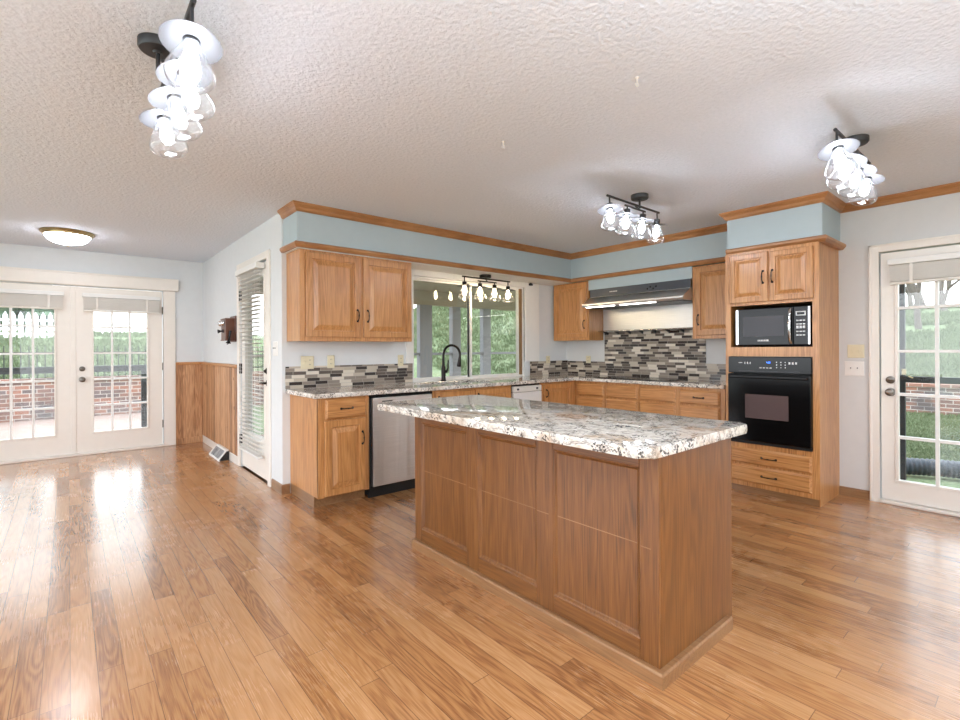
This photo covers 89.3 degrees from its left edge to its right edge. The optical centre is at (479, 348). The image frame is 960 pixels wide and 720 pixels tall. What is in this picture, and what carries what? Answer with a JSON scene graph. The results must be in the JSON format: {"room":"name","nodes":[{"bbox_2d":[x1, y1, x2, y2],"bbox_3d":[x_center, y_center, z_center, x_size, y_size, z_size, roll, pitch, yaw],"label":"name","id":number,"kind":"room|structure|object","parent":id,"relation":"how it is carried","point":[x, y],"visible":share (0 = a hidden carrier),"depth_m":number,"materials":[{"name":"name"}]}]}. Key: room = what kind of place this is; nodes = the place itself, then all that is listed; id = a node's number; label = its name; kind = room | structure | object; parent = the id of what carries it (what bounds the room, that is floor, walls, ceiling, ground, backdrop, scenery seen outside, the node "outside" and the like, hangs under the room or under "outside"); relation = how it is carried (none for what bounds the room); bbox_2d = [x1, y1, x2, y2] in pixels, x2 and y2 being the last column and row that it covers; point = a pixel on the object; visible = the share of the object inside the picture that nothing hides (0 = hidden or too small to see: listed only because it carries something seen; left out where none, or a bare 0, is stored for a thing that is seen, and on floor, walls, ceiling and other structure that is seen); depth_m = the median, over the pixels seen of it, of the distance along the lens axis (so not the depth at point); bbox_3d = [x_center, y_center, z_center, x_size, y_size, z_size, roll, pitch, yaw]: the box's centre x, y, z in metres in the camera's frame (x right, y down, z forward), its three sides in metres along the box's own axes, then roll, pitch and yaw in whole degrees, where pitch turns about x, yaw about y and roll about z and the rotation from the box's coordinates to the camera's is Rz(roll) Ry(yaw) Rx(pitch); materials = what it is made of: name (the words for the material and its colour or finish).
{"room":"kitchen","nodes":[
{"label":"kitchen","id":0,"kind":"room"},
{"bbox_2d":[0,413,140,439],"bbox_3d":[-9.725,1.494,5.726,10.550,0.050,5.780,0,0,-40],"label":"floor","id":1,"kind":"structure","parent":0,"point":[21,429],"depth_m":9.25,"materials":[{"name":"concrete"}]},
{"bbox_2d":[0,365,146,426],"bbox_3d":[-6.106,0.843,5.964,3.385,1.215,0.080,0,0,-40],"label":"railing","id":2,"kind":"object","parent":1,"relation":"on","point":[143,368],"visible":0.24,"depth_m":6.87,"materials":[{"name":"black metal"}]},
{"bbox_2d":[0,243,202,444],"bbox_3d":[-5.431,0.052,5.488,4.305,2.490,0.144,0,0,-40],"label":"wall","id":3,"kind":"structure","parent":0,"point":[189,297],"depth_m":6.56,"materials":[{"name":"paint"}]},
{"bbox_2d":[0,288,63,309],"bbox_3d":[-5.255,-0.574,5.553,0.763,0.210,0.060,0,0,-40],"label":"window blind","id":4,"kind":"object","parent":3,"relation":"attached to","point":[17,298],"visible":1,"depth_m":5.60,"materials":[{"name":"white paint"}]},
{"bbox_2d":[0,282,76,461],"bbox_3d":[-5.261,0.256,5.607,0.927,2.020,0.055,0,0,-40],"label":"door","id":5,"kind":"structure","parent":3,"relation":"in","point":[64,441],"depth_m":5.77,"materials":[{"name":"beige paint"}]},
{"bbox_2d":[0,444,163,464],"bbox_3d":[-4.933,1.281,5.901,1.840,0.028,0.150,0,0,-40],"label":"trim","id":6,"kind":"structure","parent":3,"relation":"attached to","point":[157,445],"depth_m":5.88,"materials":[{"name":"beige paint"}]},
{"bbox_2d":[0,266,178,291],"bbox_3d":[-4.904,-0.849,5.854,2.180,0.158,0.072,0,0,-40],"label":"trim","id":7,"kind":"structure","parent":3,"relation":"attached to","point":[14,274],"depth_m":5.91,"materials":[{"name":"beige paint"}]},
{"bbox_2d":[76,287,163,452],"bbox_3d":[-4.556,0.253,6.166,0.908,2.020,0.113,0,0,-40],"label":"door","id":8,"kind":"structure","parent":3,"relation":"in","point":[88,440],"depth_m":6.12,"materials":[{"name":"beige paint"}]},
{"bbox_2d":[82,293,159,313],"bbox_3d":[-4.532,-0.571,6.165,0.798,0.223,0.060,0,0,-40],"label":"window blind","id":9,"kind":"object","parent":3,"relation":"attached to","point":[96,302],"visible":1,"depth_m":6.13,"materials":[{"name":"white fabric"}]},
{"bbox_2d":[163,291,175,445],"bbox_3d":[-4.918,0.264,5.877,2.110,2.062,0.072,0,0,-40],"label":"trim","id":10,"kind":"structure","parent":3,"relation":"attached to","point":[169,344],"depth_m":6.49,"materials":[{"name":"beige paint"}]},
{"bbox_2d":[252,279,515,310],"bbox_3d":[-0.234,-0.959,7.852,6.600,0.260,3.080,0,0,-40],"label":"beam","id":11,"kind":"structure","parent":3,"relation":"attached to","point":[442,299],"depth_m":9.56,"materials":[{"name":"brown wood"}]},
{"bbox_2d":[203,215,277,480],"bbox_3d":[-2.789,0.039,5.606,0.120,2.490,3.140,0,0,-40],"label":"wall","id":12,"kind":"structure","parent":0,"point":[219,279],"depth_m":5.47,"materials":[{"name":"paint"}]},
{"bbox_2d":[176,362,236,367],"bbox_3d":[-3.388,0.193,5.962,0.335,0.037,1.820,0,0,-40],"label":"trim","id":13,"kind":"structure","parent":12,"relation":"attached to","point":[177,363],"depth_m":6.41,"materials":[{"name":"brown wood"}]},
{"bbox_2d":[202,365,236,455],"bbox_3d":[-3.267,0.701,6.066,0.018,0.980,1.815,0,0,-40],"label":"wall","id":14,"kind":"structure","parent":12,"relation":"attached to","point":[219,383],"depth_m":5.94,"materials":[{"name":"brown wood"}]},
{"bbox_2d":[203,435,236,464],"bbox_3d":[-3.261,1.236,6.065,0.016,0.100,1.820,0,0,-40],"label":"baseboard","id":15,"kind":"structure","parent":12,"relation":"attached to","point":[232,457],"depth_m":6.21,"materials":[{"name":"beige paint"}]},
{"bbox_2d":[217,316,236,344],"bbox_3d":[-2.837,-0.209,5.436,0.168,0.324,0.262,0,0,-40],"label":"wall telephone","id":16,"kind":"object","parent":12,"relation":"attached to","point":[228,330],"visible":1,"depth_m":5.40,"materials":[{"name":"brown wood"}]},
{"bbox_2d":[235,262,264,459],"bbox_3d":[-2.333,0.115,4.917,0.083,1.883,0.750,0,0,-40],"label":"window blind","id":17,"kind":"object","parent":12,"relation":"attached to","point":[254,268],"visible":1,"depth_m":4.89,"materials":[{"name":"white paint"}]},
{"bbox_2d":[239,261,266,479],"bbox_3d":[-2.298,0.210,4.945,0.101,2.103,0.964,0,0,-40],"label":"door","id":18,"kind":"structure","parent":12,"relation":"in","point":[259,467],"depth_m":4.96,"materials":[{"name":"beige paint"}]},
{"bbox_2d":[236,249,271,486],"bbox_3d":[-2.308,0.179,4.931,0.018,2.205,1.130,0,0,-40],"label":"trim","id":19,"kind":"structure","parent":12,"relation":"attached to","point":[266,254],"depth_m":4.53,"materials":[{"name":"beige paint"}]},
{"bbox_2d":[273,341,277,355],"bbox_3d":[-1.859,-0.003,4.401,0.018,0.130,0.120,0,0,-40],"label":"switch plate","id":20,"kind":"object","parent":12,"relation":"attached to","point":[275,344],"visible":1,"depth_m":4.39,"materials":[{"name":"white plastic"}]},
{"bbox_2d":[271,479,289,494],"bbox_3d":[-1.802,1.236,4.390,0.074,0.085,0.284,0,0,-40],"label":"baseboard","id":21,"kind":"structure","parent":12,"relation":"attached to","point":[283,489],"depth_m":4.30,"materials":[{"name":"brown wood"}]},
{"bbox_2d":[241,434,266,482],"bbox_3d":[-0.299,1.391,7.907,6.645,0.160,3.438,0,0,-40],"label":"floor","id":22,"kind":"structure","parent":0,"point":[244,467],"depth_m":5.34,"materials":[{"name":"concrete"}]},
{"bbox_2d":[417,304,431,377],"bbox_3d":[-1.039,0.245,9.118,0.270,2.140,0.120,0,0,-40],"label":"porch post","id":23,"kind":"object","parent":22,"relation":"on","point":[424,312],"visible":0.58,"depth_m":9.05,"materials":[{"name":"white wood"}]},
{"bbox_2d":[449,307,460,375],"bbox_3d":[-0.490,0.242,9.584,0.200,2.140,0.120,0,0,-40],"label":"porch post","id":24,"kind":"object","parent":22,"relation":"on","point":[454,312],"visible":0.52,"depth_m":9.53,"materials":[{"name":"white wood"}]},
{"bbox_2d":[480,309,490,374],"bbox_3d":[0.113,0.239,10.094,0.200,2.140,0.120,0,0,-40],"label":"porch post","id":25,"kind":"object","parent":22,"relation":"on","point":[485,314],"visible":0.56,"depth_m":10.04,"materials":[{"name":"white wood"}]},
{"bbox_3d":[-1.955,0.250,8.343,0.140,2.140,0.120,0,0,-40],"label":"porch post","id":26,"kind":"object","parent":22,"relation":"on","visible":0},
{"bbox_2d":[252,352,515,357],"bbox_3d":[-1.261,0.094,8.931,6.419,0.045,0.060,0,0,-40],"label":"rail","id":27,"kind":"object","parent":26,"relation":"attached to","point":[446,353],"visible":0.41,"depth_m":9.65,"materials":[{"name":"white wood"}]},
{"bbox_2d":[277,214,566,492],"bbox_3d":[-0.261,0.026,5.611,3.985,2.490,0.120,0,0,-40],"label":"wall","id":28,"kind":"structure","parent":0,"point":[289,353],"depth_m":4.53,"materials":[{"name":"paint"}]},
{"bbox_2d":[301,356,313,368],"bbox_3d":[-1.562,0.123,4.402,0.118,0.118,0.018,0,0,-40],"label":"outlet plate","id":29,"kind":"object","parent":28,"relation":"attached to","point":[307,362],"visible":1,"depth_m":4.40,"materials":[{"name":"beige plastic"}]},
{"bbox_2d":[327,355,334,367],"bbox_3d":[-1.395,0.119,4.550,0.070,0.118,0.008,0,0,-40],"label":"outlet plate","id":30,"kind":"object","parent":28,"relation":"attached to","point":[330,358],"visible":1,"depth_m":4.55,"materials":[{"name":"beige plastic"}]},
{"bbox_2d":[286,248,411,341],"bbox_3d":[-1.174,-0.456,4.515,1.096,0.773,0.372,0,0,-40],"label":"upper cabinet","id":31,"kind":"object","parent":28,"relation":"attached to","point":[332,297],"visible":1,"depth_m":4.31,"materials":[{"name":"brown wood"}]},
{"bbox_2d":[285,363,412,388],"bbox_3d":[-1.216,0.254,4.714,1.313,0.200,0.011,0,0,-40],"label":"tile backsplash","id":32,"kind":"structure","parent":28,"relation":"attached to","point":[296,377],"depth_m":4.66,"materials":[{"name":"tile"}]},
{"bbox_2d":[398,355,402,365],"bbox_3d":[-0.821,0.119,5.036,0.066,0.116,0.008,0,0,-40],"label":"outlet plate","id":33,"kind":"object","parent":28,"relation":"attached to","point":[400,357],"visible":1,"depth_m":5.03,"materials":[{"name":"beige plastic"}]},
{"bbox_2d":[413,276,523,380],"bbox_3d":[-0.110,-0.222,5.745,1.680,1.125,0.103,0,0,-40],"label":"window","id":34,"kind":"structure","parent":28,"relation":"in","point":[519,291],"depth_m":5.74,"materials":[{"name":"white paint"}]},
{"bbox_2d":[413,375,524,381],"bbox_3d":[-0.104,0.356,5.741,1.680,0.040,0.121,0,0,-40],"label":"trim","id":35,"kind":"structure","parent":28,"relation":"attached to","point":[512,375],"depth_m":5.65,"materials":[{"name":"white paint"}]},
{"bbox_2d":[406,269,538,362],"bbox_3d":[-0.006,-0.343,5.753,2.030,1.012,0.036,0,0,-40],"label":"trim","id":36,"kind":"structure","parent":28,"relation":"attached to","point":[531,293],"depth_m":6.24,"materials":[{"name":"white paint"}]},
{"bbox_2d":[530,360,567,375],"bbox_3d":[0.932,0.251,6.511,0.737,0.184,0.013,0,0,-40],"label":"tile backsplash","id":37,"kind":"structure","parent":28,"relation":"attached to","point":[536,367],"depth_m":6.49,"materials":[{"name":"tile"}]},
{"bbox_2d":[283,211,570,282],"bbox_3d":[-0.157,-1.037,5.402,3.848,0.365,0.340,0,0,-40],"label":"soffit","id":38,"kind":"structure","parent":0,"point":[299,226],"depth_m":4.75,"materials":[{"name":"blue paint"}]},
{"bbox_2d":[284,247,569,285],"bbox_3d":[-0.158,-0.852,5.408,3.844,0.008,0.327,0,0,-40],"label":"trim","id":39,"kind":"structure","parent":38,"relation":"attached to","point":[419,266],"depth_m":5.39,"materials":[{"name":"brown wood"}]},
{"bbox_2d":[457,274,514,301],"bbox_3d":[0.080,-0.698,5.564,0.840,0.303,0.199,0,0,-40],"label":"ceiling light","id":40,"kind":"object","parent":38,"relation":"hanging from","point":[486,277],"visible":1,"depth_m":5.54,"materials":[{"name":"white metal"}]},
{"bbox_2d":[413,280,515,298],"bbox_3d":[-0.311,-1.119,7.907,6.645,0.060,3.438,0,0,-40],"label":"ceiling","id":41,"kind":"structure","parent":0,"point":[418,285],"depth_m":8.88,"materials":[{"name":"brown wood"}]},
{"bbox_2d":[0,0,959,262],"bbox_3d":[-0.610,-1.277,2.778,8.170,0.120,10.520,0,0,-40],"label":"ceiling","id":42,"kind":"structure","parent":0,"point":[402,110],"depth_m":2.51,"materials":[{"name":"white paint"}]},
{"bbox_2d":[39,227,94,245],"bbox_3d":[-4.239,-1.126,4.998,0.446,0.146,0.446,0,0,-40],"label":"flush ceiling light","id":43,"kind":"object","parent":42,"relation":"attached to","point":[65,236],"visible":1,"depth_m":4.88,"materials":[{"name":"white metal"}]},
{"bbox_2d":[137,0,222,158],"bbox_3d":[-1.124,-1.016,1.802,0.212,0.397,0.848,0,0,-40],"label":"ceiling light","id":44,"kind":"object","parent":42,"relation":"hanging from","point":[183,47],"visible":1,"depth_m":1.72,"materials":[{"name":"white glass"}]},
{"bbox_2d":[598,192,665,243],"bbox_3d":[1.201,-1.045,3.775,0.850,0.362,0.196,0,0,-40],"label":"ceiling light","id":45,"kind":"object","parent":42,"relation":"hanging from","point":[609,209],"visible":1,"depth_m":3.76,"materials":[{"name":"white glass"}]},
{"bbox_2d":[817,128,885,205],"bbox_3d":[2.084,-1.050,2.712,0.844,0.362,0.197,0,0,-40],"label":"ceiling light","id":46,"kind":"object","parent":42,"relation":"hanging from","point":[843,153],"visible":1,"depth_m":2.63,"materials":[{"name":"white glass"}]},
{"bbox_2d":[0,442,959,719],"bbox_3d":[-0.597,1.333,2.778,8.170,0.120,10.520,0,0,-40],"label":"floor","id":47,"kind":"structure","parent":0,"point":[173,582],"depth_m":2.31,"materials":[{"name":"brown wood"}]},
{"bbox_2d":[209,444,228,461],"bbox_3d":[-3.100,1.226,5.769,0.111,0.118,0.500,0,0,-40],"label":"floor vent","id":48,"kind":"object","parent":47,"relation":"in","point":[219,452],"visible":1,"depth_m":5.67,"materials":[{"name":"white plastic"}]},
{"bbox_2d":[210,446,219,454],"bbox_3d":[-3.183,1.222,5.840,0.065,0.078,0.185,0,0,-40],"label":"grille","id":49,"kind":"object","parent":48,"relation":"attached to","point":[216,449],"depth_m":5.84,"materials":[{"name":"white metal"}]},
{"bbox_2d":[215,449,223,458],"bbox_3d":[-3.044,1.221,5.676,0.065,0.078,0.185,0,0,-40],"label":"grille","id":50,"kind":"object","parent":48,"relation":"attached to","point":[220,452],"depth_m":5.67,"materials":[{"name":"white metal"}]},
{"bbox_2d":[290,394,368,507],"bbox_3d":[-1.296,0.835,4.202,0.443,0.883,0.683,0,0,-40],"label":"base cabinet","id":51,"kind":"object","parent":47,"relation":"on","point":[329,437],"visible":0.94,"depth_m":3.99,"materials":[{"name":"brown wood"}]},
{"bbox_2d":[365,391,431,497],"bbox_3d":[-0.872,0.834,4.550,0.635,0.880,0.604,0,0,-40],"label":"dishwasher","id":52,"kind":"object","parent":47,"relation":"on","point":[391,435],"visible":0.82,"depth_m":4.24,"materials":[{"name":"metal"}]},
{"bbox_2d":[431,385,510,397],"bbox_3d":[-0.238,0.830,5.098,1.020,0.883,0.683,0,0,-40],"label":"base cabinet","id":53,"kind":"object","parent":47,"relation":"on","point":[499,391],"visible":0.2,"depth_m":4.89,"materials":[{"name":"brown wood"}]},
{"bbox_2d":[286,374,725,398],"bbox_3d":[0.521,0.364,4.617,3.837,0.038,2.404,0,0,-40],"label":"countertop","id":54,"kind":"structure","parent":53,"relation":"on","point":[375,389],"depth_m":4.82,"materials":[{"name":"grey stone"}]},
{"bbox_2d":[441,344,460,380],"bbox_3d":[-0.309,0.148,5.291,0.253,0.403,0.079,0,0,26],"label":"kitchen faucet","id":55,"kind":"object","parent":54,"relation":"on","point":[444,370],"visible":1,"depth_m":5.30,"materials":[{"name":"black metal"}]},
{"bbox_2d":[595,376,685,380],"bbox_3d":[1.828,0.335,5.557,0.500,0.007,0.880,0,0,-40],"label":"cooktop","id":56,"kind":"object","parent":54,"relation":"in","point":[607,377],"visible":1,"depth_m":5.47,"materials":[{"name":"black ceramic"}]},
{"bbox_2d":[511,383,541,400],"bbox_3d":[0.357,0.827,5.553,0.453,0.882,0.562,0,0,-40],"label":"trash compactor","id":57,"kind":"object","parent":47,"relation":"on","point":[522,391],"visible":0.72,"depth_m":5.35,"materials":[{"name":"white plastic"}]},
{"bbox_2d":[539,381,574,404],"bbox_3d":[0.972,0.824,6.123,1.203,0.883,0.683,0,0,-40],"label":"base cabinet","id":58,"kind":"object","parent":47,"relation":"on","point":[563,392],"visible":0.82,"depth_m":5.69,"materials":[{"name":"brown wood"}]},
{"bbox_2d":[412,417,732,690],"bbox_3d":[0.370,0.834,2.670,0.661,0.868,1.723,0,0,-40],"label":"kitchen island","id":59,"kind":"object","parent":47,"relation":"on","point":[628,559],"visible":0.77,"depth_m":2.14,"materials":[{"name":"brown wood"}]},
{"bbox_2d":[377,395,746,458],"bbox_3d":[0.288,0.379,2.789,0.898,0.042,2.023,0,0,-40],"label":"island countertop","id":60,"kind":"structure","parent":59,"relation":"on","point":[626,433],"depth_m":2.34,"materials":[{"name":"white stone"}]},
{"bbox_2d":[575,381,638,410],"bbox_3d":[1.657,0.820,5.758,0.630,0.883,0.867,0,0,-40],"label":"base cabinet","id":61,"kind":"object","parent":47,"relation":"on","point":[622,396],"visible":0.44,"depth_m":5.52,"materials":[{"name":"brown wood"}]},
{"bbox_2d":[639,384,725,420],"bbox_3d":[2.218,0.817,5.071,0.663,0.883,0.897,0,0,-40],"label":"base cabinet","id":62,"kind":"object","parent":47,"relation":"on","point":[707,403],"visible":0.4,"depth_m":4.83,"materials":[{"name":"brown wood"}]},
{"bbox_2d":[725,241,839,506],"bbox_3d":[2.650,0.201,4.286,0.617,2.112,0.719,0,0,-40],"label":"oven tower","id":63,"kind":"object","parent":47,"relation":"on","point":[805,274],"visible":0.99,"depth_m":4.05,"materials":[{"name":"brown wood"}]},
{"bbox_2d":[728,356,812,451],"bbox_3d":[2.625,0.443,4.276,0.570,0.756,0.636,0,0,-40],"label":"wall oven","id":64,"kind":"object","parent":63,"relation":"in","point":[773,396],"visible":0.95,"depth_m":4.07,"materials":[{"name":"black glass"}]},
{"bbox_2d":[759,360,771,365],"bbox_3d":[2.423,0.120,4.127,0.002,0.044,0.106,0,0,-40],"label":"clock","id":65,"kind":"object","parent":64,"relation":"on","point":[761,362],"depth_m":4.13,"materials":[{"name":"black glass"}]},
{"bbox_2d":[736,305,811,346],"bbox_3d":[2.604,-0.186,4.234,0.432,0.334,0.578,0,0,-40],"label":"microwave","id":66,"kind":"object","parent":63,"relation":"in","point":[778,326],"visible":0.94,"depth_m":4.10,"materials":[{"name":"black plastic"}]},
{"bbox_2d":[0,306,959,488],"bbox_3d":[2.329,-0.833,28.188,84.000,4.622,84.000,0,0,-40],"label":"lawn","id":67,"kind":"structure","parent":0,"point":[944,481],"depth_m":15.67,"materials":[{"name":"green plant"}]},
{"bbox_2d":[0,311,53,337],"bbox_3d":[-21.561,-0.729,13.203,16.170,1.200,0.065,0,0,-40],"label":"picket fence","id":68,"kind":"object","parent":67,"relation":"on","point":[4,319],"visible":0.4,"depth_m":17.57,"materials":[{"name":"white paint"}]},
{"bbox_2d":[0,282,53,329],"bbox_3d":[-21.193,-2.636,22.661,3.010,4.004,3.255,0,0,-40],"label":"evergreen tree","id":69,"kind":"object","parent":67,"relation":"on","point":[24,311],"visible":0.08,"depth_m":22.15,"materials":[{"name":"green plant"}]},
{"bbox_2d":[0,371,263,422],"bbox_3d":[-10.625,1.073,9.068,15.500,0.900,0.340,0,0,-40],"label":"brick wall","id":70,"kind":"structure","parent":67,"relation":"on","point":[44,391],"depth_m":10.26,"materials":[{"name":"red brick"}]},
{"bbox_2d":[0,346,263,378],"bbox_3d":[-9.869,0.244,9.712,11.508,0.750,0.060,0,0,-40],"label":"iron fence","id":71,"kind":"object","parent":70,"relation":"on","point":[262,351],"visible":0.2,"depth_m":10.36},
{"bbox_2d":[0,303,959,460],"bbox_3d":[-0.138,-0.623,18.961,31.856,4.112,27.150,0,0,-40],"label":"outdoor view","id":72,"kind":"structure","parent":67,"relation":"on","point":[922,425],"depth_m":14.48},
{"bbox_2d":[905,285,913,305],"bbox_3d":[30.727,-5.916,34.635,4.771,8.738,7.419,0,0,-40],"label":"bare tree","id":73,"kind":"object","parent":67,"relation":"on","point":[909,294],"visible":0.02,"depth_m":35.27,"materials":[{"name":"grey plant"}]},
{"bbox_2d":[906,283,925,305],"bbox_3d":[19.700,-5.939,22.582,6.562,8.929,4.820,0,0,14],"label":"bare tree","id":74,"kind":"object","parent":67,"relation":"on","point":[912,287],"visible":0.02,"depth_m":23.00,"materials":[{"name":"grey plant"}]},
{"bbox_2d":[914,283,921,329],"bbox_3d":[14.488,-4.121,15.743,5.690,7.215,5.299,0,0,-40],"label":"bare tree","id":75,"kind":"object","parent":67,"relation":"on","point":[917,315],"visible":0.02,"depth_m":16.37,"materials":[{"name":"grey plant"}]},
{"bbox_2d":[906,383,959,414],"bbox_3d":[11.927,1.095,8.460,0.290,0.670,15.500,0,0,-40],"label":"brick wall","id":76,"kind":"structure","parent":67,"relation":"on","point":[918,404],"depth_m":10.68,"materials":[{"name":"red brick"}]},
{"bbox_2d":[906,457,959,478],"bbox_3d":[5.748,1.361,4.517,0.660,0.239,3.292,0,0,-33],"label":"drain pipe","id":77,"kind":"object","parent":67,"relation":"on","point":[916,466],"visible":0.63,"depth_m":5.46,"materials":[{"name":"black plastic"}]},
{"bbox_2d":[941,281,944,294],"bbox_3d":[27.171,-6.201,28.016,7.577,9.345,4.473,0,0,-40],"label":"bare tree","id":78,"kind":"object","parent":67,"relation":"on","point":[942,282],"visible":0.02,"depth_m":28.14,"materials":[{"name":"grey plant"}]},
{"bbox_2d":[939,281,947,310],"bbox_3d":[18.989,-5.554,19.938,6.312,8.508,4.915,0,0,-40],"label":"bare tree","id":79,"kind":"object","parent":67,"relation":"on","point":[941,297],"visible":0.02,"depth_m":18.97,"materials":[{"name":"grey plant"}]},
{"bbox_2d":[943,280,959,301],"bbox_3d":[39.123,-6.340,39.418,5.371,9.520,5.917,0,0,17],"label":"bare tree","id":80,"kind":"object","parent":67,"relation":"on","point":[949,285],"visible":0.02,"depth_m":39.73,"materials":[{"name":"grey plant"}]},
{"bbox_2d":[567,303,725,363],"bbox_3d":[2.283,0.014,5.597,0.120,2.490,3.190,0,0,-40],"label":"wall","id":81,"kind":"structure","parent":0,"point":[715,348],"depth_m":6.34,"materials":[{"name":"grey paint"}]},
{"bbox_2d":[554,281,602,340],"bbox_3d":[1.276,-0.483,6.412,0.357,0.743,0.581,0,0,-40],"label":"upper cabinet","id":82,"kind":"object","parent":81,"relation":"attached to","point":[572,322],"visible":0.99,"depth_m":6.27,"materials":[{"name":"brown wood"}]},
{"bbox_2d":[582,279,692,309],"bbox_3d":[1.852,-0.619,5.625,0.493,0.232,1.283,0,0,-40],"label":"range hood","id":83,"kind":"object","parent":81,"relation":"attached to","point":[673,292],"visible":0.96,"depth_m":5.46,"materials":[{"name":"metal"}]},
{"bbox_2d":[598,327,692,334],"bbox_3d":[1.979,-0.207,5.747,0.125,0.055,1.312,0,0,-40],"label":"shelf","id":84,"kind":"object","parent":81,"relation":"attached to","point":[666,329],"visible":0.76,"depth_m":5.73,"materials":[{"name":"metal"}]},
{"bbox_2d":[568,329,725,380],"bbox_3d":[2.007,0.060,5.821,0.011,0.556,2.429,0,0,-40],"label":"tile backsplash","id":85,"kind":"structure","parent":81,"relation":"attached to","point":[662,354],"depth_m":5.75,"materials":[{"name":"tile"}]},
{"bbox_2d":[586,356,590,362],"bbox_3d":[1.442,0.140,6.473,0.008,0.098,0.075,0,0,-40],"label":"outlet plate","id":86,"kind":"object","parent":85,"relation":"attached to","point":[588,358],"visible":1,"depth_m":6.46,"materials":[{"name":"beige plastic"}]},
{"bbox_2d":[603,303,692,330],"bbox_3d":[2.028,-0.370,5.795,0.009,0.268,1.325,0,0,-40],"label":"panel","id":87,"kind":"object","parent":81,"relation":"attached to","point":[681,315],"visible":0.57,"depth_m":5.79,"materials":[{"name":"metal"}]},
{"bbox_2d":[692,263,725,338],"bbox_3d":[2.490,-0.484,4.979,0.357,0.753,0.516,0,0,-40],"label":"upper cabinet","id":88,"kind":"object","parent":81,"relation":"attached to","point":[708,281],"visible":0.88,"depth_m":4.95,"materials":[{"name":"brown wood"}]},
{"bbox_2d":[571,231,726,282],"bbox_3d":[1.989,-1.048,5.598,0.320,0.365,2.135,0,0,-40],"label":"wall","id":89,"kind":"structure","parent":0,"point":[710,246],"depth_m":5.41,"materials":[{"name":"blue paint"}]},
{"bbox_2d":[588,266,691,290],"bbox_3d":[1.797,-0.799,5.603,0.016,0.127,1.328,0,0,-40],"label":"board","id":90,"kind":"object","parent":89,"relation":"attached to","point":[686,272],"visible":1,"depth_m":5.53,"materials":[{"name":"blue paint"}]},
{"bbox_2d":[727,202,839,248],"bbox_3d":[2.760,-1.051,4.374,0.725,0.365,0.730,0,0,-40],"label":"wall","id":91,"kind":"structure","parent":0,"point":[816,219],"depth_m":4.09,"materials":[{"name":"blue paint"}]},
{"bbox_2d":[280,240,724,282],"bbox_3d":[0.273,-0.879,5.219,4.326,0.048,1.850,0,0,-10],"label":"trim","id":92,"kind":"structure","parent":91,"relation":"attached to","point":[294,244],"depth_m":5.01,"materials":[{"name":"brown wood"}]},
{"bbox_2d":[277,181,959,259],"bbox_3d":[1.865,-1.195,2.804,3.680,0.068,6.920,0,0,-40],"label":"trim","id":93,"kind":"structure","parent":91,"relation":"attached to","point":[826,197],"depth_m":4.30,"materials":[{"name":"brown wood"}]},
{"bbox_2d":[725,234,845,254],"bbox_3d":[2.675,-0.875,4.273,0.547,0.052,0.772,0,0,-40],"label":"trim","id":94,"kind":"structure","parent":91,"relation":"attached to","point":[825,239],"depth_m":4.04,"materials":[{"name":"brown wood"}]},
{"bbox_2d":[838,192,959,498],"bbox_3d":[4.507,0.003,2.802,0.340,2.490,3.950,0,0,-40],"label":"wall","id":95,"kind":"structure","parent":0,"point":[937,216],"depth_m":4.07,"materials":[{"name":"grey paint"}]},
{"bbox_2d":[839,486,869,499],"bbox_3d":[3.168,1.217,4.116,0.014,0.075,0.213,0,0,-40],"label":"baseboard","id":96,"kind":"structure","parent":95,"relation":"attached to","point":[846,491],"depth_m":4.11,"materials":[{"name":"brown wood"}]},
{"bbox_2d":[845,361,863,375],"bbox_3d":[3.164,0.166,4.111,0.018,0.124,0.134,0,0,-40],"label":"switch plate","id":97,"kind":"object","parent":95,"relation":"attached to","point":[852,368],"visible":1,"depth_m":4.11,"materials":[{"name":"white plastic"}]},
{"bbox_2d":[847,345,864,357],"bbox_3d":[3.171,0.019,4.103,0.018,0.112,0.116,0,0,-40],"label":"switch plate","id":98,"kind":"object","parent":95,"relation":"attached to","point":[853,351],"visible":1,"depth_m":4.11,"materials":[{"name":"beige plastic"}]},
{"bbox_2d":[868,234,959,501],"bbox_3d":[3.572,0.198,3.625,0.024,2.108,1.063,0,0,-40],"label":"trim","id":99,"kind":"structure","parent":95,"relation":"attached to","point":[873,250],"depth_m":3.99,"materials":[{"name":"beige paint"}]},
{"bbox_2d":[879,498,959,516],"bbox_3d":[3.705,1.238,3.733,0.370,0.026,0.935,0,0,-40],"label":"trim","id":100,"kind":"structure","parent":95,"relation":"attached to","point":[882,500],"depth_m":3.79,"materials":[{"name":"beige paint"}]},
{"bbox_2d":[881,244,959,511],"bbox_3d":[3.584,0.220,3.636,0.113,2.005,0.917,0,0,-40],"label":"door","id":101,"kind":"structure","parent":95,"relation":"in","point":[893,487],"depth_m":3.91,"materials":[{"name":"beige paint"}]},
{"bbox_2d":[887,251,959,284],"bbox_3d":[3.564,-0.620,3.625,0.060,0.205,0.811,0,0,-40],"label":"window blind","id":102,"kind":"object","parent":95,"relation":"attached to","point":[943,266],"visible":1,"depth_m":3.75,"materials":[{"name":"white fabric"}]},
{"bbox_3d":[4.252,1.384,4.055,0.880,0.170,1.900,0,0,-40],"label":"step","id":103,"kind":"structure","parent":0,"visible":0},
{"bbox_2d":[899,284,959,479],"bbox_3d":[3.897,0.226,3.891,0.088,2.150,0.842,0,0,-40],"label":"screen door","id":104,"kind":"structure","parent":103,"relation":"on","point":[902,313],"depth_m":4.19,"materials":[{"name":"black metal"}]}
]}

